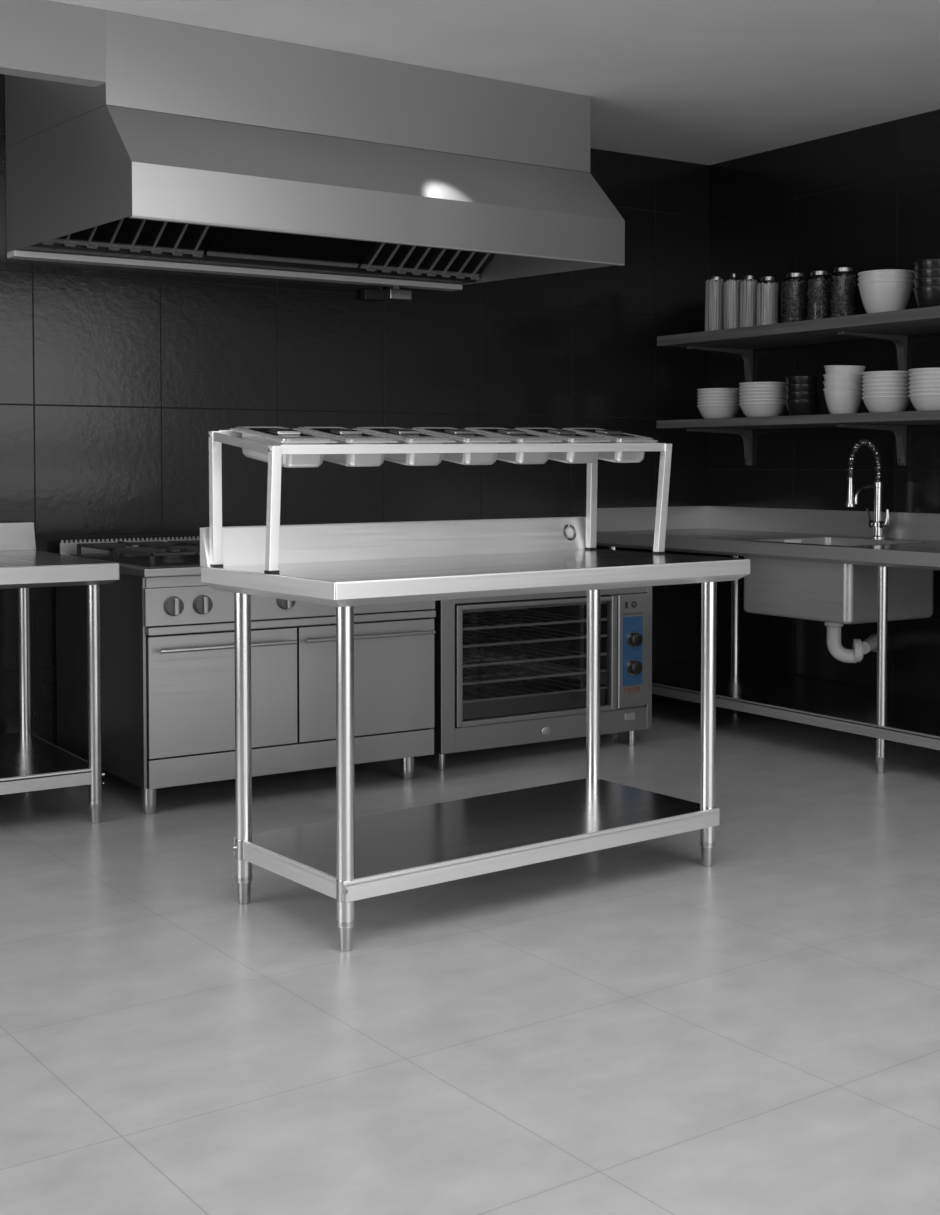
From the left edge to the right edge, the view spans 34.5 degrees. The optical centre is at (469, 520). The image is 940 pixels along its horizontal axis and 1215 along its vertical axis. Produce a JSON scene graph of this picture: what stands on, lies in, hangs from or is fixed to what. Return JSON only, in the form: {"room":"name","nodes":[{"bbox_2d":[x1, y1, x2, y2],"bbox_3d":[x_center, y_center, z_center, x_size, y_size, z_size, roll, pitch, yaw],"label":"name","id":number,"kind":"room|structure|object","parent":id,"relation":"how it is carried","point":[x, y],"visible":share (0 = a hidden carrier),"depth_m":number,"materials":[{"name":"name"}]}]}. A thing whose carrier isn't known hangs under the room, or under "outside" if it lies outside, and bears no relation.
{"room":"commercial kitchen","nodes":[
{"label":"commercial kitchen","id":0,"kind":"room"},
{"bbox_2d":[0,74,708,745],"bbox_3d":[-1.681,-0.339,5.252,6.831,2.447,0.150,-1,3,-33],"label":"wall","id":1,"kind":"structure","parent":0,"point":[115,382],"depth_m":5.90,"materials":[{"name":"black tile"}]},
{"bbox_2d":[5,10,624,300],"bbox_3d":[-0.515,-1.204,5.330,1.935,0.721,0.984,-1,3,-35],"label":"range hood","id":2,"kind":"object","parent":1,"relation":"attached to","point":[199,149],"visible":1,"depth_m":5.02,"materials":[{"name":"silver metal"}]},
{"bbox_2d":[360,289,386,300],"bbox_3d":[-0.379,-0.886,5.949,0.099,0.040,0.040,-1,3,-35],"label":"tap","id":3,"kind":"object","parent":2,"relation":"on","point":[365,294],"depth_m":5.93,"materials":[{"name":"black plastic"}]},
{"bbox_2d":[0,700,939,1214],"bbox_3d":[0.627,1.075,1.763,6.831,0.120,8.600,-1,3,-33],"label":"floor","id":4,"kind":"structure","parent":0,"point":[643,1027],"depth_m":3.05,"materials":[{"name":"concrete"}]},
{"bbox_2d":[0,522,119,823],"bbox_3d":[-1.866,0.473,4.520,1.390,0.880,0.896,-1,3,-33],"label":"side table","id":5,"kind":"object","parent":4,"relation":"on","point":[28,762],"visible":1,"depth_m":4.53,"materials":[{"name":"silver metal"}]},
{"bbox_2d":[0,522,35,550],"bbox_3d":[-2.083,0.068,4.838,1.390,0.095,0.030,-1,3,-33],"label":"backsplash","id":6,"kind":"structure","parent":5,"relation":"attached to","point":[16,535],"depth_m":5.17,"materials":[{"name":"silver metal"}]},
{"bbox_2d":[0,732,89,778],"bbox_3d":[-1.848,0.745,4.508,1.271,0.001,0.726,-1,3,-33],"label":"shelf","id":7,"kind":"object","parent":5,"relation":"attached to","point":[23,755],"depth_m":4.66,"materials":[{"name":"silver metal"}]},
{"bbox_2d":[0,734,91,794],"bbox_3d":[-1.848,0.768,4.509,1.285,0.046,0.740,-1,3,-33],"label":"shelf","id":8,"kind":"object","parent":5,"relation":"attached to","point":[28,762],"depth_m":4.56,"materials":[{"name":"silver metal"}]},
{"bbox_2d":[56,536,435,814],"bbox_3d":[-0.775,0.479,5.225,1.044,0.816,0.885,-1,3,-33],"label":"gas range","id":9,"kind":"object","parent":4,"relation":"on","point":[168,643],"visible":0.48,"depth_m":4.85,"materials":[{"name":"silver metal"}]},
{"bbox_2d":[69,555,201,577],"bbox_3d":[-0.782,0.137,5.223,1.044,0.028,0.859,-1,3,-33],"label":"cooktop","id":10,"kind":"object","parent":9,"relation":"in","point":[131,566],"depth_m":4.72,"materials":[{"name":"silver metal"}]},
{"bbox_2d":[200,517,749,951],"bbox_3d":[0.041,0.474,3.880,1.298,0.925,0.622,-2,3,-37],"label":"prep table","id":11,"kind":"object","parent":4,"relation":"on","point":[347,859],"visible":1,"depth_m":3.77,"materials":[{"name":"silver metal"}]},
{"bbox_2d":[205,517,585,565],"bbox_3d":[-0.151,0.051,4.090,1.240,0.096,0.030,-2,3,-37],"label":"backsplash","id":12,"kind":"structure","parent":11,"relation":"on","point":[241,545],"depth_m":4.06,"materials":[{"name":"silver metal"}]},
{"bbox_2d":[208,430,671,573],"bbox_3d":[-0.038,-0.070,3.963,1.290,0.348,0.298,-2,3,-37],"label":"rack","id":13,"kind":"object","parent":11,"relation":"on","point":[230,437],"visible":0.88,"depth_m":3.69,"materials":[{"name":"silver metal"}]},
{"bbox_2d":[230,426,337,467],"bbox_3d":[-0.450,-0.178,3.643,0.155,0.102,0.266,-2,3,-37],"label":"pan","id":14,"kind":"object","parent":13,"relation":"in","point":[273,436],"visible":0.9,"depth_m":3.58,"materials":[{"name":"silver metal"}]},
{"bbox_2d":[294,427,398,466],"bbox_3d":[-0.310,-0.184,3.749,0.155,0.102,0.266,-2,3,-37],"label":"pan","id":15,"kind":"object","parent":13,"relation":"in","point":[343,435],"visible":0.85,"depth_m":3.68,"materials":[{"name":"silver metal"}]},
{"bbox_2d":[354,427,456,465],"bbox_3d":[-0.171,-0.190,3.855,0.155,0.102,0.266,-2,3,-37],"label":"pan","id":16,"kind":"object","parent":13,"relation":"in","point":[404,436],"visible":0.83,"depth_m":3.79,"materials":[{"name":"silver metal"}]},
{"bbox_2d":[411,427,510,464],"bbox_3d":[-0.031,-0.196,3.961,0.155,0.102,0.266,-2,3,-37],"label":"pan","id":17,"kind":"object","parent":13,"relation":"in","point":[462,436],"visible":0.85,"depth_m":3.89,"materials":[{"name":"silver metal"}]},
{"bbox_2d":[464,427,562,463],"bbox_3d":[0.108,-0.202,4.066,0.155,0.102,0.266,-2,3,-37],"label":"pan","id":18,"kind":"object","parent":13,"relation":"in","point":[515,436],"visible":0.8,"depth_m":4.00,"materials":[{"name":"silver metal"}]},
{"bbox_2d":[512,428,611,463],"bbox_3d":[0.247,-0.207,4.172,0.155,0.102,0.266,-2,3,-37],"label":"pan","id":19,"kind":"object","parent":13,"relation":"in","point":[568,437],"visible":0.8,"depth_m":4.10,"materials":[{"name":"silver metal"}]},
{"bbox_2d":[560,428,657,462],"bbox_3d":[0.387,-0.213,4.278,0.155,0.102,0.266,-2,3,-37],"label":"pan","id":20,"kind":"object","parent":13,"relation":"in","point":[614,436],"visible":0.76,"depth_m":4.21,"materials":[{"name":"silver metal"}]},
{"bbox_2d":[234,779,719,902],"bbox_3d":[0.043,0.799,3.895,1.188,0.046,0.508,-2,3,-37],"label":"shelf","id":21,"kind":"object","parent":11,"relation":"attached to","point":[425,845],"depth_m":3.77,"materials":[{"name":"silver metal"}]},
{"bbox_2d":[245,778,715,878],"bbox_3d":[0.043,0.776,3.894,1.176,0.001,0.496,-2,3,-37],"label":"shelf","id":22,"kind":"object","parent":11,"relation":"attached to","point":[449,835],"depth_m":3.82,"materials":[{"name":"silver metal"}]},
{"bbox_2d":[433,586,651,770],"bbox_3d":[0.140,0.515,5.794,0.957,0.700,0.657,-1,3,-33],"label":"oven","id":23,"kind":"object","parent":4,"relation":"on","point":[511,670],"visible":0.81,"depth_m":5.70,"materials":[{"name":"silver metal"}]},
{"bbox_2d":[463,672,606,702],"bbox_3d":[0.088,0.632,5.756,0.687,0.010,0.524,-1,3,-33],"label":"wire shelf","id":24,"kind":"object","parent":23,"relation":"attached to","point":[577,683],"depth_m":5.67,"materials":[{"name":"white metal"}]},
{"bbox_2d":[463,655,606,684],"bbox_3d":[0.088,0.567,5.753,0.687,0.010,0.524,-1,3,-33],"label":"wire shelf","id":25,"kind":"object","parent":23,"relation":"attached to","point":[576,666],"depth_m":5.79,"materials":[{"name":"white metal"}]},
{"bbox_2d":[463,640,606,667],"bbox_3d":[0.088,0.504,5.751,0.687,0.010,0.524,-1,3,-33],"label":"wire shelf","id":26,"kind":"object","parent":23,"relation":"attached to","point":[577,649],"depth_m":5.81,"materials":[{"name":"white metal"}]},
{"bbox_2d":[463,623,606,647],"bbox_3d":[0.088,0.434,5.748,0.687,0.010,0.524,-1,3,-33],"label":"wire shelf","id":27,"kind":"object","parent":23,"relation":"attached to","point":[569,631],"depth_m":5.79,"materials":[{"name":"white metal"}]},
{"bbox_2d":[463,608,606,630],"bbox_3d":[0.088,0.372,5.746,0.687,0.010,0.524,-1,3,-33],"label":"wire shelf","id":28,"kind":"object","parent":23,"relation":"attached to","point":[566,615],"depth_m":5.83,"materials":[{"name":"white metal"}]},
{"bbox_2d":[463,601,606,611],"bbox_3d":[0.088,0.307,5.744,0.687,0.010,0.524,-1,3,-33],"label":"wire shelf","id":29,"kind":"object","parent":23,"relation":"attached to","point":[603,603],"depth_m":5.49,"materials":[{"name":"white metal"}]},
{"bbox_2d":[596,506,939,773],"bbox_3d":[1.498,0.423,5.739,0.697,0.888,2.546,-1,3,-33],"label":"table","id":30,"kind":"object","parent":4,"relation":"on","point":[807,564],"depth_m":5.77,"materials":[{"name":"silver metal"}]},
{"bbox_2d":[601,528,939,552],"bbox_3d":[1.500,0.085,5.728,0.691,0.006,2.546,-1,3,-33],"label":"countertop","id":31,"kind":"structure","parent":30,"relation":"on","point":[931,546],"depth_m":6.15,"materials":[{"name":"silver metal"}]},
{"bbox_2d":[652,663,939,749],"bbox_3d":[1.502,0.719,5.738,0.648,0.045,2.480,-1,3,-33],"label":"shelf","id":32,"kind":"object","parent":30,"relation":"attached to","point":[911,719],"depth_m":5.82,"materials":[{"name":"silver metal"}]},
{"bbox_2d":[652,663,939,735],"bbox_3d":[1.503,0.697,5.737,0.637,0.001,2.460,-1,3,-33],"label":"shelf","id":33,"kind":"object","parent":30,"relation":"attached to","point":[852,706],"depth_m":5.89,"materials":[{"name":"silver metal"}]},
{"bbox_2d":[744,537,932,623],"bbox_3d":[1.395,0.221,5.754,0.470,0.282,0.550,-1,3,-33],"label":"sink basin","id":34,"kind":"object","parent":30,"relation":"in","point":[824,591],"depth_m":5.57,"materials":[{"name":"silver metal"}]},
{"bbox_2d":[824,622,876,662],"bbox_3d":[1.555,0.450,5.961,0.155,0.192,0.438,2,3,40],"label":"trap","id":35,"kind":"object","parent":30,"relation":"attached to","point":[834,645],"visible":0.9,"depth_m":5.82,"materials":[{"name":"grey plastic"}]},
{"bbox_2d":[846,439,888,537],"bbox_3d":[1.559,-0.124,5.976,0.200,0.393,0.117,-1,3,-33],"label":"spring faucet","id":36,"kind":"object","parent":30,"relation":"on","point":[877,524],"visible":1,"depth_m":5.99,"materials":[{"name":"silver metal"}]},
{"bbox_2d":[50,0,939,164],"bbox_3d":[0.627,-1.490,1.668,6.831,0.120,8.600,-1,3,-33],"label":"ceiling","id":37,"kind":"structure","parent":0,"point":[706,82],"depth_m":5.00,"materials":[{"name":"paint"}]},
{"bbox_2d":[0,0,105,86],"bbox_3d":[-2.543,-1.396,3.666,3.398,0.215,0.078,-1,3,-33],"label":"soffit","id":38,"kind":"structure","parent":37,"relation":"attached to","point":[48,40],"depth_m":4.48,"materials":[{"name":"paint"}]},
{"bbox_2d":[625,712,634,719],"bbox_3d":[0.611,0.746,5.753,0.046,0.026,0.017,-1,3,-33],"label":"label","id":39,"kind":"object","parent":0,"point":[628,715],"depth_m":5.75,"materials":[{"name":"silver metal"}]},
{"bbox_2d":[707,109,939,698],"bbox_3d":[3.466,-0.273,3.476,0.150,2.447,8.450,-1,3,-33],"label":"wall","id":40,"kind":"structure","parent":0,"point":[866,198],"depth_m":6.34,"materials":[{"name":"black tile"}]},
{"bbox_2d":[597,506,939,539],"bbox_3d":[1.498,0.031,5.725,0.695,0.102,2.546,-1,3,-33],"label":"backsplash","id":41,"kind":"structure","parent":40,"relation":"attached to","point":[924,526],"depth_m":6.58,"materials":[{"name":"silver metal"}]},
{"bbox_2d":[656,410,939,465],"bbox_3d":[1.632,-0.303,5.710,0.479,0.194,2.295,-1,3,-33],"label":"wall shelf","id":42,"kind":"object","parent":40,"relation":"attached to","point":[896,422],"visible":1,"depth_m":5.97,"materials":[{"name":"grey metal"}]},
{"bbox_2d":[697,405,739,418],"bbox_3d":[1.069,-0.461,6.496,0.189,0.063,0.189,-1,3,-33],"label":"bowl","id":43,"kind":"object","parent":42,"relation":"on","point":[707,411],"visible":0.79,"depth_m":6.43,"materials":[{"name":"grey ceramic"}]},
{"bbox_2d":[697,401,739,404],"bbox_3d":[1.069,-0.475,6.495,0.189,0.063,0.189,-1,3,-33],"label":"bowl","id":44,"kind":"object","parent":43,"relation":"on","point":[708,402],"visible":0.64,"depth_m":6.41,"materials":[{"name":"grey ceramic"}]},
{"bbox_2d":[697,398,739,401],"bbox_3d":[1.069,-0.489,6.495,0.189,0.063,0.189,-1,3,-33],"label":"bowl","id":45,"kind":"object","parent":44,"relation":"on","point":[701,399],"visible":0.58,"depth_m":6.42,"materials":[{"name":"grey ceramic"}]},
{"bbox_2d":[697,395,739,398],"bbox_3d":[1.069,-0.503,6.494,0.189,0.063,0.189,-1,3,-33],"label":"bowl","id":46,"kind":"object","parent":45,"relation":"on","point":[698,396],"visible":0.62,"depth_m":6.42,"materials":[{"name":"grey ceramic"}]},
{"bbox_2d":[697,391,739,394],"bbox_3d":[1.069,-0.517,6.494,0.189,0.063,0.189,-1,3,-33],"label":"bowl","id":47,"kind":"object","parent":46,"relation":"on","point":[711,392],"visible":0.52,"depth_m":6.41,"materials":[{"name":"grey ceramic"}]},
{"bbox_2d":[697,388,739,391],"bbox_3d":[1.069,-0.531,6.493,0.189,0.063,0.189,-1,3,-33],"label":"bowl","id":48,"kind":"object","parent":47,"relation":"on","point":[703,389],"visible":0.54,"depth_m":6.42,"materials":[{"name":"grey ceramic"}]},
{"bbox_2d":[739,402,785,416],"bbox_3d":[1.214,-0.453,6.272,0.199,0.063,0.199,-1,3,-33],"label":"bowl","id":49,"kind":"object","parent":42,"relation":"on","point":[759,409],"visible":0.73,"depth_m":6.20,"materials":[{"name":"grey ceramic"}]},
{"bbox_2d":[739,399,785,402],"bbox_3d":[1.214,-0.467,6.272,0.199,0.063,0.199,-1,3,-33],"label":"bowl","id":50,"kind":"object","parent":49,"relation":"on","point":[744,400],"visible":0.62,"depth_m":6.19,"materials":[{"name":"grey ceramic"}]},
{"bbox_2d":[739,396,785,399],"bbox_3d":[1.214,-0.481,6.271,0.199,0.063,0.199,-1,3,-33],"label":"bowl","id":51,"kind":"object","parent":50,"relation":"on","point":[740,397],"visible":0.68,"depth_m":6.19,"materials":[{"name":"grey ceramic"}]},
{"bbox_2d":[739,392,785,395],"bbox_3d":[1.214,-0.495,6.271,0.199,0.063,0.199,-1,3,-33],"label":"bowl","id":52,"kind":"object","parent":51,"relation":"on","point":[748,393],"visible":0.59,"depth_m":6.19,"materials":[{"name":"grey ceramic"}]},
{"bbox_2d":[739,389,786,392],"bbox_3d":[1.214,-0.509,6.270,0.199,0.063,0.199,-1,3,-33],"label":"bowl","id":53,"kind":"object","parent":52,"relation":"on","point":[742,390],"visible":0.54,"depth_m":6.19,"materials":[{"name":"grey ceramic"}]},
{"bbox_2d":[739,385,785,389],"bbox_3d":[1.214,-0.523,6.270,0.199,0.063,0.199,-1,3,-33],"label":"bowl","id":54,"kind":"object","parent":53,"relation":"on","point":[751,386],"visible":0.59,"depth_m":6.18,"materials":[{"name":"grey ceramic"}]},
{"bbox_2d":[739,382,786,385],"bbox_3d":[1.214,-0.537,6.269,0.199,0.063,0.199,-1,3,-33],"label":"bowl","id":55,"kind":"object","parent":54,"relation":"on","point":[744,383],"visible":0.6,"depth_m":6.19,"materials":[{"name":"grey ceramic"}]},
{"bbox_2d":[785,399,820,415],"bbox_3d":[1.337,-0.449,6.084,0.142,0.069,0.142,-1,3,-33],"label":"bowl","id":56,"kind":"object","parent":42,"relation":"on","point":[794,406],"visible":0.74,"depth_m":6.03,"materials":[{"name":"black ceramic"}]},
{"bbox_2d":[785,391,820,399],"bbox_3d":[1.337,-0.480,6.083,0.142,0.069,0.142,-1,3,-33],"label":"bowl","id":57,"kind":"object","parent":56,"relation":"on","point":[801,394],"visible":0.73,"depth_m":6.03,"materials":[{"name":"black ceramic"}]},
{"bbox_2d":[785,384,820,391],"bbox_3d":[1.337,-0.511,6.081,0.142,0.069,0.142,-1,3,-33],"label":"bowl","id":58,"kind":"object","parent":57,"relation":"on","point":[789,387],"visible":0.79,"depth_m":6.03,"materials":[{"name":"black"}]},
{"bbox_2d":[785,376,820,383],"bbox_3d":[1.337,-0.542,6.080,0.142,0.069,0.142,-1,3,-33],"label":"bowl","id":59,"kind":"object","parent":58,"relation":"on","point":[789,379],"visible":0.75,"depth_m":6.02,"materials":[{"name":"black"}]},
{"bbox_2d":[823,388,863,413],"bbox_3d":[1.457,-0.460,5.900,0.159,0.105,0.159,-1,3,-33],"label":"bowl","id":60,"kind":"object","parent":42,"relation":"on","point":[838,400],"visible":0.83,"depth_m":5.84,"materials":[{"name":"grey ceramic"}]},
{"bbox_2d":[823,380,863,388],"bbox_3d":[1.457,-0.488,5.899,0.159,0.105,0.159,-1,3,-33],"label":"bowl","id":61,"kind":"object","parent":60,"relation":"on","point":[843,383],"visible":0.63,"depth_m":5.83,"materials":[{"name":"grey ceramic"}]},
{"bbox_2d":[823,373,862,380],"bbox_3d":[1.457,-0.516,5.898,0.159,0.105,0.159,-1,3,-33],"label":"bowl","id":62,"kind":"object","parent":61,"relation":"on","point":[835,376],"visible":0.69,"depth_m":5.83,"materials":[{"name":"grey ceramic"}]},
{"bbox_2d":[824,365,865,373],"bbox_3d":[1.459,-0.549,5.893,0.158,0.110,0.158,-1,2,-20],"label":"bowl","id":63,"kind":"object","parent":62,"relation":"on","point":[829,369],"visible":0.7,"depth_m":5.83,"materials":[{"name":"grey ceramic"}]},
{"bbox_2d":[862,396,910,412],"bbox_3d":[1.575,-0.433,5.719,0.186,0.065,0.186,-1,3,-33],"label":"bowl","id":64,"kind":"object","parent":42,"relation":"on","point":[874,404],"visible":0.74,"depth_m":5.65,"materials":[{"name":"grey ceramic"}]},
{"bbox_2d":[862,392,909,396],"bbox_3d":[1.575,-0.449,5.718,0.186,0.065,0.186,-1,3,-33],"label":"bowl","id":65,"kind":"object","parent":64,"relation":"on","point":[866,394],"visible":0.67,"depth_m":5.64,"materials":[{"name":"grey ceramic"}]},
{"bbox_2d":[862,388,909,392],"bbox_3d":[1.575,-0.464,5.718,0.186,0.065,0.186,-1,3,-33],"label":"bowl","id":66,"kind":"object","parent":65,"relation":"on","point":[865,390],"visible":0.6,"depth_m":5.64,"materials":[{"name":"grey ceramic"}]},
{"bbox_2d":[862,383,909,388],"bbox_3d":[1.575,-0.480,5.717,0.186,0.065,0.186,-1,3,-33],"label":"bowl","id":67,"kind":"object","parent":66,"relation":"on","point":[882,385],"visible":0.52,"depth_m":5.64,"materials":[{"name":"grey ceramic"}]},
{"bbox_2d":[862,379,909,383],"bbox_3d":[1.575,-0.495,5.717,0.186,0.065,0.186,-1,3,-33],"label":"bowl","id":68,"kind":"object","parent":67,"relation":"on","point":[877,381],"visible":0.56,"depth_m":5.64,"materials":[{"name":"grey ceramic"}]},
{"bbox_2d":[862,375,909,379],"bbox_3d":[1.575,-0.511,5.716,0.186,0.065,0.186,-1,3,-33],"label":"bowl","id":69,"kind":"object","parent":68,"relation":"on","point":[873,377],"visible":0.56,"depth_m":5.64,"materials":[{"name":"grey ceramic"}]},
{"bbox_2d":[862,371,909,375],"bbox_3d":[1.575,-0.526,5.715,0.186,0.065,0.186,-1,3,-33],"label":"bowl","id":70,"kind":"object","parent":69,"relation":"on","point":[870,373],"visible":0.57,"depth_m":5.64,"materials":[{"name":"grey ceramic"}]},
{"bbox_2d":[908,394,939,410],"bbox_3d":[1.698,-0.426,5.531,0.186,0.065,0.186,-1,3,-33],"label":"bowl","id":71,"kind":"object","parent":42,"relation":"on","point":[921,402],"visible":0.78,"depth_m":5.47,"materials":[{"name":"grey ceramic"}]},
{"bbox_2d":[908,389,939,394],"bbox_3d":[1.698,-0.442,5.531,0.186,0.065,0.186,-1,3,-33],"label":"bowl","id":72,"kind":"object","parent":71,"relation":"on","point":[925,391],"visible":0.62,"depth_m":5.46,"materials":[{"name":"grey ceramic"}]},
{"bbox_2d":[908,385,939,389],"bbox_3d":[1.698,-0.458,5.530,0.186,0.065,0.186,-1,3,-33],"label":"bowl","id":73,"kind":"object","parent":72,"relation":"on","point":[918,387],"visible":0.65,"depth_m":5.46,"materials":[{"name":"grey ceramic"}]},
{"bbox_2d":[908,381,939,385],"bbox_3d":[1.698,-0.473,5.530,0.186,0.065,0.186,-1,3,-33],"label":"bowl","id":74,"kind":"object","parent":73,"relation":"on","point":[914,383],"visible":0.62,"depth_m":5.46,"materials":[{"name":"grey ceramic"}]},
{"bbox_2d":[908,376,939,381],"bbox_3d":[1.698,-0.488,5.529,0.186,0.065,0.186,-1,3,-33],"label":"bowl","id":75,"kind":"object","parent":74,"relation":"on","point":[927,378],"visible":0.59,"depth_m":5.46,"materials":[{"name":"grey ceramic"}]},
{"bbox_2d":[908,372,939,377],"bbox_3d":[1.698,-0.504,5.529,0.186,0.065,0.186,-1,3,-33],"label":"bowl","id":76,"kind":"object","parent":75,"relation":"on","point":[920,374],"visible":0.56,"depth_m":5.46,"materials":[{"name":"grey ceramic"}]},
{"bbox_2d":[909,368,939,372],"bbox_3d":[1.698,-0.519,5.528,0.186,0.065,0.186,-1,3,-33],"label":"bowl","id":77,"kind":"object","parent":76,"relation":"on","point":[916,370],"visible":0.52,"depth_m":5.46,"materials":[{"name":"grey ceramic"}]},
{"bbox_2d":[657,306,939,381],"bbox_3d":[1.632,-0.661,5.696,0.479,0.202,2.295,-1,3,-33],"label":"wall shelf","id":78,"kind":"object","parent":40,"relation":"attached to","point":[895,326],"visible":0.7,"depth_m":5.95,"materials":[{"name":"grey metal"}]},
{"bbox_2d":[704,276,722,330],"bbox_3d":[1.055,-0.919,6.500,0.095,0.250,0.095,-1,3,-33],"label":"storage jar","id":79,"kind":"object","parent":78,"relation":"on","point":[716,278],"visible":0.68,"depth_m":6.48,"materials":[{"name":"clear glass"}]},
{"bbox_2d":[705,279,722,330],"bbox_3d":[1.055,-0.918,6.500,0.090,0.228,0.089,-1,3,-33],"label":"pasta","id":80,"kind":"object","parent":79,"relation":"in","point":[713,289],"visible":0.67,"depth_m":6.46,"materials":[{"name":"white food"}]},
{"bbox_2d":[723,273,742,328],"bbox_3d":[1.115,-0.917,6.407,0.087,0.253,0.087,-1,3,-33],"label":"storage jar","id":81,"kind":"object","parent":78,"relation":"on","point":[733,275],"visible":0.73,"depth_m":6.42,"materials":[{"name":"clear glass"}]},
{"bbox_2d":[724,279,740,328],"bbox_3d":[1.116,-0.908,6.408,0.081,0.216,0.082,-1,3,-33],"label":"pasta","id":82,"kind":"object","parent":81,"relation":"in","point":[731,288],"visible":0.63,"depth_m":6.38,"materials":[{"name":"white food"}]},
{"bbox_2d":[739,275,758,318],"bbox_3d":[1.167,-0.904,6.328,0.083,0.234,0.083,-1,3,-33],"label":"storage jar","id":83,"kind":"object","parent":78,"relation":"on","point":[750,277],"visible":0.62,"depth_m":6.32,"materials":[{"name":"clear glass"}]},
{"bbox_2d":[739,279,756,327],"bbox_3d":[1.167,-0.900,6.327,0.078,0.206,0.078,-1,3,-33],"label":"pasta","id":84,"kind":"object","parent":83,"relation":"in","point":[747,288],"visible":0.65,"depth_m":6.30,"materials":[{"name":"white food"}]},
{"bbox_2d":[756,276,779,325],"bbox_3d":[1.228,-0.893,6.235,0.097,0.218,0.097,-1,3,-33],"label":"storage jar","id":85,"kind":"object","parent":78,"relation":"on","point":[765,279],"visible":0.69,"depth_m":6.24,"materials":[{"name":"clear glass"}]},
{"bbox_2d":[757,282,778,325],"bbox_3d":[1.229,-0.885,6.235,0.092,0.183,0.093,-1,3,-33],"label":"pasta","id":86,"kind":"object","parent":85,"relation":"in","point":[768,293],"visible":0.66,"depth_m":6.20,"materials":[{"name":"white food"}]},
{"bbox_2d":[781,273,806,322],"bbox_3d":[1.312,-0.887,6.107,0.108,0.216,0.108,-1,3,-33],"label":"storage jar","id":87,"kind":"object","parent":78,"relation":"on","point":[789,276],"visible":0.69,"depth_m":6.13,"materials":[{"name":"clear glass"}]},
{"bbox_2d":[782,280,805,322],"bbox_3d":[1.312,-0.876,6.108,0.106,0.182,0.104,-1,3,-33],"label":"beans","id":88,"kind":"object","parent":87,"relation":"in","point":[794,305],"visible":0.88,"depth_m":6.08,"materials":[{"name":"grey food"}]},
{"bbox_2d":[806,271,829,319],"bbox_3d":[1.384,-0.880,5.996,0.101,0.210,0.101,-1,3,-33],"label":"storage jar","id":89,"kind":"object","parent":78,"relation":"on","point":[814,274],"visible":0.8,"depth_m":6.01,"materials":[{"name":"clear glass"}]},
{"bbox_2d":[807,278,829,319],"bbox_3d":[1.385,-0.870,5.996,0.096,0.175,0.095,-1,3,-33],"label":"beans","id":90,"kind":"object","parent":89,"relation":"in","point":[818,290],"visible":0.94,"depth_m":5.97,"materials":[{"name":"grey food"}]},
{"bbox_2d":[829,267,856,317],"bbox_3d":[1.452,-0.876,5.891,0.103,0.210,0.103,-1,3,-33],"label":"storage jar","id":91,"kind":"object","parent":78,"relation":"on","point":[839,270],"visible":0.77,"depth_m":5.90,"materials":[{"name":"clear glass"}]},
{"bbox_2d":[830,274,855,317],"bbox_3d":[1.451,-0.866,5.892,0.098,0.177,0.097,-1,3,-33],"label":"beans","id":92,"kind":"object","parent":91,"relation":"in","point":[843,289],"visible":0.91,"depth_m":5.86,"materials":[{"name":"grey food"}]},
{"bbox_2d":[857,280,913,313],"bbox_3d":[1.569,-0.830,5.714,0.207,0.133,0.207,-1,3,-33],"label":"bowl","id":93,"kind":"object","parent":78,"relation":"on","point":[877,296],"visible":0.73,"depth_m":5.64,"materials":[{"name":"grey ceramic"}]},
{"bbox_2d":[858,274,913,282],"bbox_3d":[1.569,-0.849,5.713,0.207,0.133,0.207,-1,3,-33],"label":"bowl","id":94,"kind":"object","parent":93,"relation":"on","point":[889,276],"visible":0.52,"depth_m":5.62,"materials":[{"name":"grey ceramic"}]},
{"bbox_2d":[858,269,913,276],"bbox_3d":[1.569,-0.868,5.713,0.207,0.133,0.207,-1,3,-33],"label":"bowl","id":95,"kind":"object","parent":93,"relation":"on","point":[884,271],"visible":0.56,"depth_m":5.62,"materials":[{"name":"grey ceramic"}]},
{"bbox_2d":[913,285,939,307],"bbox_3d":[1.698,-0.801,5.517,0.162,0.091,0.162,-1,3,-33],"label":"bowl","id":96,"kind":"object","parent":78,"relation":"on","point":[926,296],"visible":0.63,"depth_m":5.46,"materials":[{"name":"black"}]},
{"bbox_2d":[913,276,939,287],"bbox_3d":[1.698,-0.833,5.515,0.162,0.091,0.162,-1,3,-33],"label":"bowl","id":97,"kind":"object","parent":96,"relation":"on","point":[925,281],"visible":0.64,"depth_m":5.46,"materials":[{"name":"black ceramic"}]},
{"bbox_2d":[913,267,939,278],"bbox_3d":[1.698,-0.865,5.514,0.162,0.091,0.162,-1,3,-33],"label":"bowl","id":98,"kind":"object","parent":97,"relation":"on","point":[926,272],"visible":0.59,"depth_m":5.46,"materials":[{"name":"black ceramic"}]},
{"bbox_2d":[913,259,939,269],"bbox_3d":[1.698,-0.897,5.513,0.162,0.091,0.162,-1,3,-33],"label":"bowl","id":99,"kind":"object","parent":98,"relation":"on","point":[926,263],"visible":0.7,"depth_m":5.46,"materials":[{"name":"black"}]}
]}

